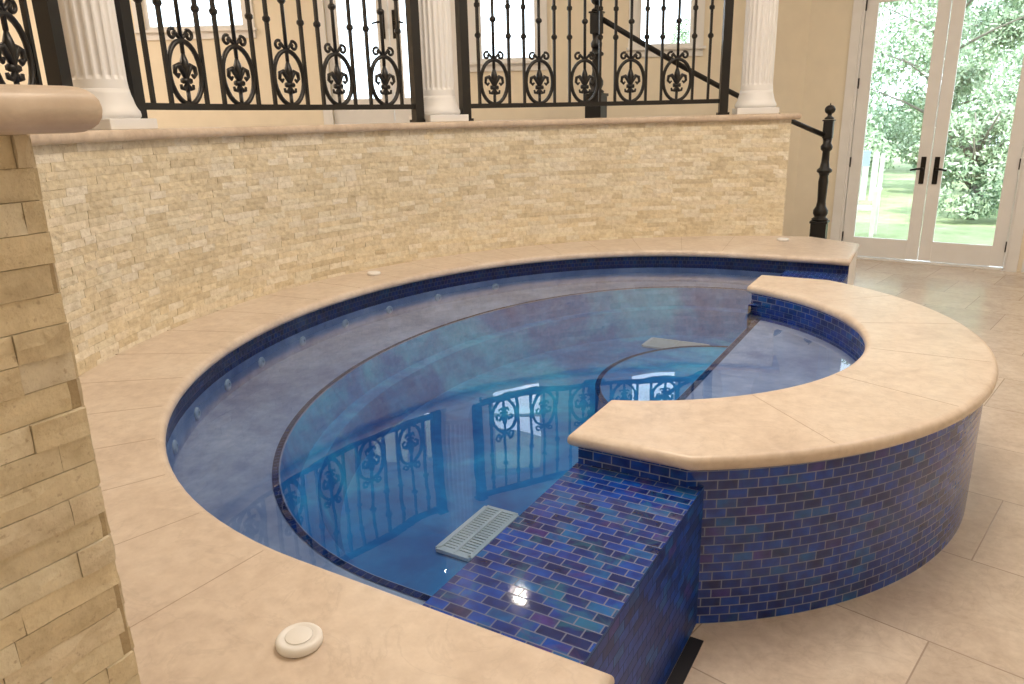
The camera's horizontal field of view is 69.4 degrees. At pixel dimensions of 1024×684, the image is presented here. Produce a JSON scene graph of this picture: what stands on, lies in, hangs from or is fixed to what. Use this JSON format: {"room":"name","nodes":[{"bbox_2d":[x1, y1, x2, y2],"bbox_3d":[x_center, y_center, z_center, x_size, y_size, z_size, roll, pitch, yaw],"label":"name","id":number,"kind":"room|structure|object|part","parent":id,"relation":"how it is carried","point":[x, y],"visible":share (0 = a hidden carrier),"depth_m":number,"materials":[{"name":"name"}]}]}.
{"room":"indoor pool room","nodes":[
{"label":"indoor pool room","id":0,"kind":"room"},
{"bbox_2d":[0,0,811,235],"bbox_3d":[-2.427,-3.269,8.495,11.700,4.800,0.140,-1,17,0],"label":"wall","id":1,"kind":"structure","parent":0,"point":[793,22],"depth_m":8.49,"materials":[{"name":"beige paint"}]},
{"bbox_2d":[142,0,244,29],"bbox_3d":[-3.578,-4.102,8.217,1.140,1.190,0.050,-1,17,0],"label":"window","id":2,"kind":"structure","parent":1,"relation":"in","point":[144,2],"depth_m":8.35,"materials":[{"name":"white paint"}]},
{"bbox_2d":[131,0,256,40],"bbox_3d":[-3.578,-4.077,8.133,1.380,1.390,0.080,-1,17,0],"label":"trim","id":3,"kind":"structure","parent":1,"relation":"attached to","point":[206,33],"depth_m":8.31,"materials":[{"name":"white paint"}]},
{"bbox_2d":[324,0,394,123],"bbox_3d":[-1.749,-3.587,8.335,0.702,2.220,0.139,-1,17,0],"label":"door","id":4,"kind":"structure","parent":1,"relation":"in","point":[340,116],"depth_m":8.56,"materials":[{"name":"white paint"}]},
{"bbox_3d":[-1.463,-3.585,8.355,0.050,0.300,0.014,-1,17,0],"label":"handle plate","id":5,"kind":"part","parent":4,"relation":"part of","materials":[{"name":"brown metal"}]},
{"bbox_2d":[317,0,458,124],"bbox_3d":[-1.396,-3.618,8.312,1.640,2.395,0.030,-1,17,0],"label":"trim","id":6,"kind":"structure","parent":1,"relation":"attached to","point":[327,114],"depth_m":8.39,"materials":[{"name":"white paint"}]},
{"bbox_2d":[387,0,411,122],"bbox_3d":[-1.041,-3.605,8.335,0.702,2.220,0.139,-1,17,0],"label":"door","id":7,"kind":"structure","parent":1,"relation":"in","point":[401,115],"depth_m":8.47,"materials":[{"name":"white paint"}]},
{"bbox_3d":[-1.327,-3.588,8.355,0.050,0.300,0.014,-1,17,0],"label":"handle plate","id":8,"kind":"part","parent":7,"relation":"part of","materials":[{"name":"brown metal"}]},
{"bbox_2d":[478,0,537,61],"bbox_3d":[-0.059,-3.988,8.276,0.690,1.610,0.050,-1,17,0],"label":"window","id":9,"kind":"structure","parent":1,"relation":"in","point":[535,1],"depth_m":8.41,"materials":[{"name":"white paint"}]},
{"bbox_2d":[467,0,549,71],"bbox_3d":[-0.059,-3.963,8.193,0.930,1.810,0.080,-1,17,0],"label":"trim","id":10,"kind":"structure","parent":1,"relation":"attached to","point":[515,65],"depth_m":8.38,"materials":[{"name":"white paint"}]},
{"bbox_2d":[626,0,705,57],"bbox_3d":[1.730,-4.060,8.177,0.890,1.700,0.080,-1,17,0],"label":"trim","id":11,"kind":"structure","parent":1,"relation":"attached to","point":[701,3],"depth_m":8.36,"materials":[{"name":"white paint"}]},
{"bbox_2d":[637,0,694,46],"bbox_3d":[1.729,-4.085,8.260,0.650,1.500,0.050,-1,17,0],"label":"window","id":12,"kind":"structure","parent":1,"relation":"in","point":[692,2],"depth_m":8.39,"materials":[{"name":"white paint"}]},
{"bbox_2d":[841,0,951,259],"bbox_3d":[4.174,-2.369,8.125,0.824,2.915,0.129,11,21,35],"label":"door","id":13,"kind":"structure","parent":1,"relation":"in","point":[903,249],"depth_m":8.17,"materials":[{"name":"white paint"}]},
{"bbox_3d":[4.475,-1.871,8.067,0.050,0.290,0.012,11,21,35],"label":"handle plate","id":14,"kind":"part","parent":13,"relation":"part of","materials":[{"name":"brown metal"}]},
{"bbox_2d":[830,0,1023,271],"bbox_3d":[4.543,-2.346,7.922,1.880,3.130,0.174,11,21,35],"label":"door frame","id":15,"kind":"structure","parent":1,"relation":"attached to","point":[1018,223],"depth_m":8.20,"materials":[{"name":"white paint"}]},
{"bbox_2d":[918,0,1023,266],"bbox_3d":[4.841,-2.242,7.644,0.824,2.915,0.129,11,21,35],"label":"door","id":16,"kind":"structure","parent":1,"relation":"in","point":[929,250],"depth_m":7.81,"materials":[{"name":"white paint"}]},
{"bbox_3d":[4.579,-1.851,7.992,0.050,0.290,0.012,11,21,35],"label":"handle plate","id":17,"kind":"part","parent":16,"relation":"part of","materials":[{"name":"brown metal"}]},
{"bbox_2d":[666,251,1023,683],"bbox_3d":[-1.400,0.214,5.324,16.500,0.100,14.000,8,19,29],"label":"floor","id":18,"kind":"structure","parent":0,"point":[958,618],"depth_m":2.58,"materials":[{"name":"stone"}]},
{"bbox_2d":[32,120,791,375],"bbox_3d":[-0.496,-0.412,4.378,2.803,1.600,7.186,8,19,29],"label":"stone wall","id":19,"kind":"structure","parent":18,"relation":"on","point":[150,238],"depth_m":5.16,"materials":[{"name":"stone"}]},
{"bbox_2d":[27,113,800,144],"bbox_3d":[-0.498,-1.204,4.144,2.929,0.052,7.303,8,19,29],"label":"wall cap","id":20,"kind":"object","parent":19,"relation":"on","point":[89,136],"visible":0.97,"depth_m":5.00,"materials":[{"name":"stone"}]},
{"bbox_2d":[0,0,72,85],"bbox_3d":[-1.975,-1.235,2.453,0.161,1.048,1.696,-3,17,-5],"label":"balustrade","id":21,"kind":"object","parent":20,"relation":"on","point":[46,12],"visible":0.77,"depth_m":3.15,"materials":[{"name":"black metal"}]},
{"bbox_3d":[-2.025,-1.461,3.211,0.095,1.048,0.095,1,17,7],"label":"post","id":22,"kind":"part","parent":21,"relation":"part of","materials":[{"name":"black metal"}]},
{"bbox_2d":[57,0,157,129],"bbox_3d":[-2.042,-2.552,3.200,0.360,3.145,0.360,2,17,11],"label":"column","id":23,"kind":"structure","parent":20,"relation":"on","point":[90,27],"depth_m":3.47,"materials":[{"name":"white paint"}]},
{"bbox_2d":[114,0,424,122],"bbox_3d":[-1.393,-1.895,4.607,0.270,1.048,2.366,9,20,32],"label":"balustrade","id":24,"kind":"object","parent":20,"relation":"on","point":[122,7],"visible":1,"depth_m":4.61,"materials":[{"name":"black metal"}]},
{"bbox_3d":[-1.936,-1.600,3.667,0.095,1.048,0.095,3,17,14],"label":"post","id":25,"kind":"part","parent":24,"relation":"part of","materials":[{"name":"black metal"}]},
{"bbox_3d":[-1.397,-1.504,4.734,0.216,0.035,2.257,9,20,32],"label":"rail","id":26,"kind":"part","parent":24,"relation":"part of","materials":[{"name":"black metal"}]},
{"bbox_3d":[-0.723,-2.170,5.469,0.095,1.048,0.095,-14,21,-37],"label":"post","id":27,"kind":"part","parent":24,"relation":"part of","materials":[{"name":"black metal"}]},
{"bbox_2d":[409,0,468,121],"bbox_3d":[-0.608,-3.223,5.317,0.360,3.145,0.360,-13,20,-34],"label":"column","id":28,"kind":"structure","parent":20,"relation":"on","point":[440,104],"depth_m":5.55,"materials":[{"name":"white paint"}]},
{"bbox_2d":[455,0,733,120],"bbox_3d":[0.691,-2.371,6.021,2.360,1.048,0.269,-5,17,-13],"label":"balustrade","id":29,"kind":"object","parent":20,"relation":"on","point":[461,12],"visible":1,"depth_m":6.09,"materials":[{"name":"black metal"}]},
{"bbox_3d":[-0.379,-2.249,5.702,0.095,1.048,0.095,-11,19,-30],"label":"post","id":30,"kind":"part","parent":29,"relation":"part of","materials":[{"name":"black metal"}]},
{"bbox_3d":[0.697,-1.982,6.154,2.251,0.035,0.215,-5,17,-13],"label":"rail","id":31,"kind":"part","parent":29,"relation":"part of","materials":[{"name":"black metal"}]},
{"bbox_3d":[1.796,-2.452,6.200,0.095,1.048,0.095,0,17,5],"label":"post","id":32,"kind":"part","parent":29,"relation":"part of","materials":[{"name":"black metal"}]},
{"bbox_2d":[732,0,779,114],"bbox_3d":[2.049,-3.465,5.905,0.360,3.145,0.360,1,17,9],"label":"column","id":33,"kind":"structure","parent":20,"relation":"on","point":[756,96],"depth_m":6.14,"materials":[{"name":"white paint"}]},
{"bbox_2d":[78,236,998,683],"bbox_3d":[0.254,0.186,4.003,3.942,0.634,6.790,8,19,29],"label":"swimming pool","id":34,"kind":"object","parent":18,"relation":"on","point":[818,451],"depth_m":2.78,"materials":[{"name":"stone"}]},
{"bbox_2d":[0,84,140,683],"bbox_3d":[-0.851,0.301,0.759,0.612,1.059,0.711,8,19,29],"label":"stone pier","id":35,"kind":"object","parent":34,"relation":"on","point":[63,620],"visible":1,"depth_m":0.79,"materials":[{"name":"stone"}]},
{"bbox_2d":[172,440,177,453],"bbox_3d":[-1.347,0.420,2.962,0.013,0.058,0.058,-5,17,-12],"label":"water jet","id":36,"kind":"object","parent":34,"relation":"attached to","point":[174,443],"visible":1,"depth_m":2.94,"materials":[{"name":"plastic"}]},
{"bbox_2d":[194,407,200,419],"bbox_3d":[-1.403,0.319,3.303,0.013,0.058,0.058,-2,17,-4],"label":"water jet","id":37,"kind":"object","parent":34,"relation":"attached to","point":[197,413],"visible":1,"depth_m":3.29,"materials":[{"name":"plastic"}]},
{"bbox_2d":[225,379,230,390],"bbox_3d":[-1.402,0.213,3.657,0.013,0.058,0.058,0,17,5],"label":"water jet","id":38,"kind":"object","parent":34,"relation":"attached to","point":[227,382],"visible":1,"depth_m":3.65,"materials":[{"name":"plastic"}]},
{"bbox_2d":[258,357,264,367],"bbox_3d":[-1.349,0.110,3.996,0.013,0.058,0.058,2,17,12],"label":"water jet","id":39,"kind":"object","parent":34,"relation":"attached to","point":[261,362],"visible":1,"depth_m":3.98,"materials":[{"name":"plastic"}]},
{"bbox_2d":[275,622,322,657],"bbox_3d":[-0.435,0.608,1.514,0.094,0.021,0.094,8,19,29],"label":"lid","id":40,"kind":"object","parent":34,"relation":"on","point":[297,640],"visible":1,"depth_m":1.50,"materials":[{"name":"white plastic"}]},
{"bbox_3d":[-0.435,0.600,1.511,0.056,0.004,0.056,-4,17,-9],"label":"lid knob","id":41,"kind":"part","parent":40,"relation":"part of","materials":[{"name":"white plastic"}]},
{"bbox_2d":[299,336,305,345],"bbox_3d":[-1.233,-0.004,4.368,0.013,0.058,0.058,5,18,21],"label":"water jet","id":42,"kind":"object","parent":34,"relation":"attached to","point":[302,341],"visible":1,"depth_m":4.36,"materials":[{"name":"plastic"}]},
{"bbox_2d":[342,319,348,327],"bbox_3d":[-1.059,-0.115,4.722,0.013,0.058,0.058,8,19,28],"label":"water jet","id":43,"kind":"object","parent":34,"relation":"attached to","point":[345,324],"visible":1,"depth_m":4.71,"materials":[{"name":"plastic"}]},
{"bbox_2d":[367,271,380,275],"bbox_3d":[-0.972,-0.486,5.208,0.094,0.021,0.094,8,19,29],"label":"lid","id":44,"kind":"object","parent":34,"relation":"on","point":[370,273],"visible":1,"depth_m":5.18,"materials":[{"name":"white plastic"}]},
{"bbox_2d":[386,306,392,313],"bbox_3d":[-0.834,-0.218,5.048,0.013,0.058,0.058,11,21,36],"label":"water jet","id":45,"kind":"object","parent":34,"relation":"attached to","point":[389,309],"visible":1,"depth_m":5.04,"materials":[{"name":"plastic"}]},
{"bbox_2d":[435,294,440,301],"bbox_3d":[-0.534,-0.320,5.364,0.058,0.058,0.013,-16,22,-41],"label":"water jet","id":46,"kind":"object","parent":34,"relation":"attached to","point":[437,296],"visible":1,"depth_m":5.36,"materials":[{"name":"plastic"}]},
{"bbox_3d":[-0.074,0.065,4.231,2.240,0.001,4.720,8,19,29],"label":"bench seat","id":47,"kind":"part","parent":34,"relation":"part of","materials":[{"name":"blue tile"}]},
{"bbox_3d":[-0.134,0.767,2.986,0.170,0.018,0.380,8,19,29],"label":"drain grate","id":48,"kind":"part","parent":34,"relation":"part of","materials":[{"name":"white plastic"}]},
{"bbox_2d":[492,283,498,290],"bbox_3d":[-0.124,-0.420,5.661,0.058,0.058,0.013,-11,19,-30],"label":"water jet","id":49,"kind":"object","parent":34,"relation":"attached to","point":[495,287],"visible":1,"depth_m":5.66,"materials":[{"name":"plastic"}]},
{"bbox_3d":[1.182,0.026,5.346,0.440,0.018,0.220,8,19,29],"label":"drain grate","id":50,"kind":"part","parent":34,"relation":"part of","materials":[{"name":"white plastic"}]},
{"bbox_3d":[1.304,0.373,3.611,0.744,0.390,2.209,8,19,29],"label":"ring seat","id":51,"kind":"part","parent":34,"relation":"part of","materials":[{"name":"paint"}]},
{"bbox_2d":[777,238,788,240],"bbox_3d":[2.263,-0.858,6.181,0.094,0.021,0.094,8,19,29],"label":"lid","id":52,"kind":"object","parent":34,"relation":"on","point":[778,239],"visible":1,"depth_m":6.15,"materials":[{"name":"white plastic"}]},
{"bbox_3d":[1.857,-1.367,7.678,2.622,1.422,2.472,8,19,29],"label":"staircase","id":53,"kind":"structure","parent":18,"relation":"on","visible":0},
{"bbox_2d":[809,103,835,238],"bbox_3d":[3.118,-1.659,7.396,0.190,1.398,0.190,8,19,29],"label":"newel post","id":54,"kind":"object","parent":53,"relation":"on","point":[819,222],"visible":0.91,"depth_m":7.38,"materials":[{"name":"black metal"}]},
{"bbox_2d":[603,17,824,136],"bbox_3d":[1.915,-2.401,6.807,2.371,1.064,0.046,-6,17,-15],"label":"handrail","id":55,"kind":"object","parent":54,"relation":"attached to","point":[606,21],"visible":0.55,"depth_m":6.65,"materials":[{"name":"black metal"}]},
{"bbox_2d":[792,0,1023,271],"bbox_3d":[5.378,-3.035,7.065,5.080,4.800,0.140,11,21,35],"label":"wall","id":56,"kind":"structure","parent":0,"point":[830,20],"depth_m":8.46,"materials":[{"name":"beige paint"}]},
{"bbox_3d":[-4.478,-1.337,5.215,10.105,0.120,10.893,8,19,29],"label":"floor","id":57,"kind":"structure","parent":0,"visible":0},
{"bbox_2d":[585,0,608,117],"bbox_3d":[0.733,-2.455,6.424,0.190,1.080,0.190,8,19,29],"label":"newel post","id":58,"kind":"object","parent":57,"relation":"on","point":[590,111],"visible":0.56,"depth_m":6.41,"materials":[{"name":"black metal"}]},
{"label":"outside","id":59,"kind":"structure","parent":0,"visible":0},
{"bbox_2d":[855,147,1010,245],"bbox_3d":[13.896,-4.791,20.996,55.000,0.001,35.800,8,19,29],"label":"lawn","id":60,"kind":"structure","parent":59,"point":[898,183],"depth_m":12.60,"materials":[{"name":"green plant"}]},
{"bbox_2d":[664,17,689,43],"bbox_3d":[6.611,-8.316,19.262,5.212,8.107,5.205,8,19,29],"label":"tree","id":61,"kind":"object","parent":60,"relation":"on","point":[683,38],"visible":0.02,"depth_m":19.28,"materials":[{"name":"green plant"}]},
{"bbox_2d":[857,151,884,236],"bbox_3d":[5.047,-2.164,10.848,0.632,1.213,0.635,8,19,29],"label":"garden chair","id":62,"kind":"object","parent":60,"relation":"on","point":[874,192],"visible":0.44,"depth_m":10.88,"materials":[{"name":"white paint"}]},
{"bbox_3d":[5.048,-1.982,10.896,0.500,0.025,0.525,8,19,29],"label":"seat","id":63,"kind":"part","parent":62,"relation":"part of","materials":[{"name":"white paint"}]},
{"bbox_2d":[862,151,870,165],"bbox_3d":[5.192,-2.712,10.924,0.180,0.215,0.080,8,19,29],"label":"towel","id":64,"kind":"object","parent":62,"relation":"hanging from","point":[866,156],"depth_m":10.87,"materials":[{"name":"white"}]},
{"bbox_3d":[5.177,-2.466,11.004,0.463,0.700,0.025,8,19,29],"label":"backrest","id":65,"kind":"part","parent":62,"relation":"part of","materials":[{"name":"white paint"}]},
{"bbox_3d":[5.164,-1.798,10.581,0.055,0.660,0.055,8,19,29],"label":"leg","id":66,"kind":"part","parent":62,"relation":"part of","materials":[{"name":"white paint"}]},
{"bbox_3d":[5.281,-2.192,10.688,0.080,0.030,0.620,8,19,29],"label":"armrest","id":67,"kind":"part","parent":62,"relation":"part of","materials":[{"name":"white paint"}]},
{"bbox_3d":[5.423,-2.171,10.948,0.055,1.150,0.055,8,19,29],"label":"leg","id":68,"kind":"part","parent":62,"relation":"part of","materials":[{"name":"white paint"}]},
{"bbox_2d":[862,25,892,166],"bbox_3d":[5.470,-4.365,14.336,3.348,3.436,2.989,8,19,29],"label":"tree","id":69,"kind":"object","parent":60,"relation":"on","point":[867,145],"visible":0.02,"depth_m":13.43,"materials":[{"name":"green plant"}]},
{"bbox_2d":[861,0,1023,177],"bbox_3d":[9.366,-6.626,15.848,3.933,6.700,3.956,11,21,36],"label":"tree","id":70,"kind":"object","parent":60,"relation":"on","point":[1011,30],"visible":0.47,"depth_m":15.72,"materials":[{"name":"green plant"}]},
{"bbox_2d":[866,0,1023,162],"bbox_3d":[12.843,-9.238,21.062,6.595,8.540,8.575,3,17,16],"label":"tree","id":71,"kind":"object","parent":60,"relation":"on","point":[918,101],"visible":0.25,"depth_m":20.58,"materials":[{"name":"green plant"}]},
{"bbox_2d":[916,101,1023,219],"bbox_3d":[7.684,-2.929,12.088,1.918,1.893,2.093,8,19,29],"label":"bush","id":72,"kind":"object","parent":60,"relation":"on","point":[990,176],"visible":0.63,"depth_m":11.81,"materials":[{"name":"green plant"}]}
]}

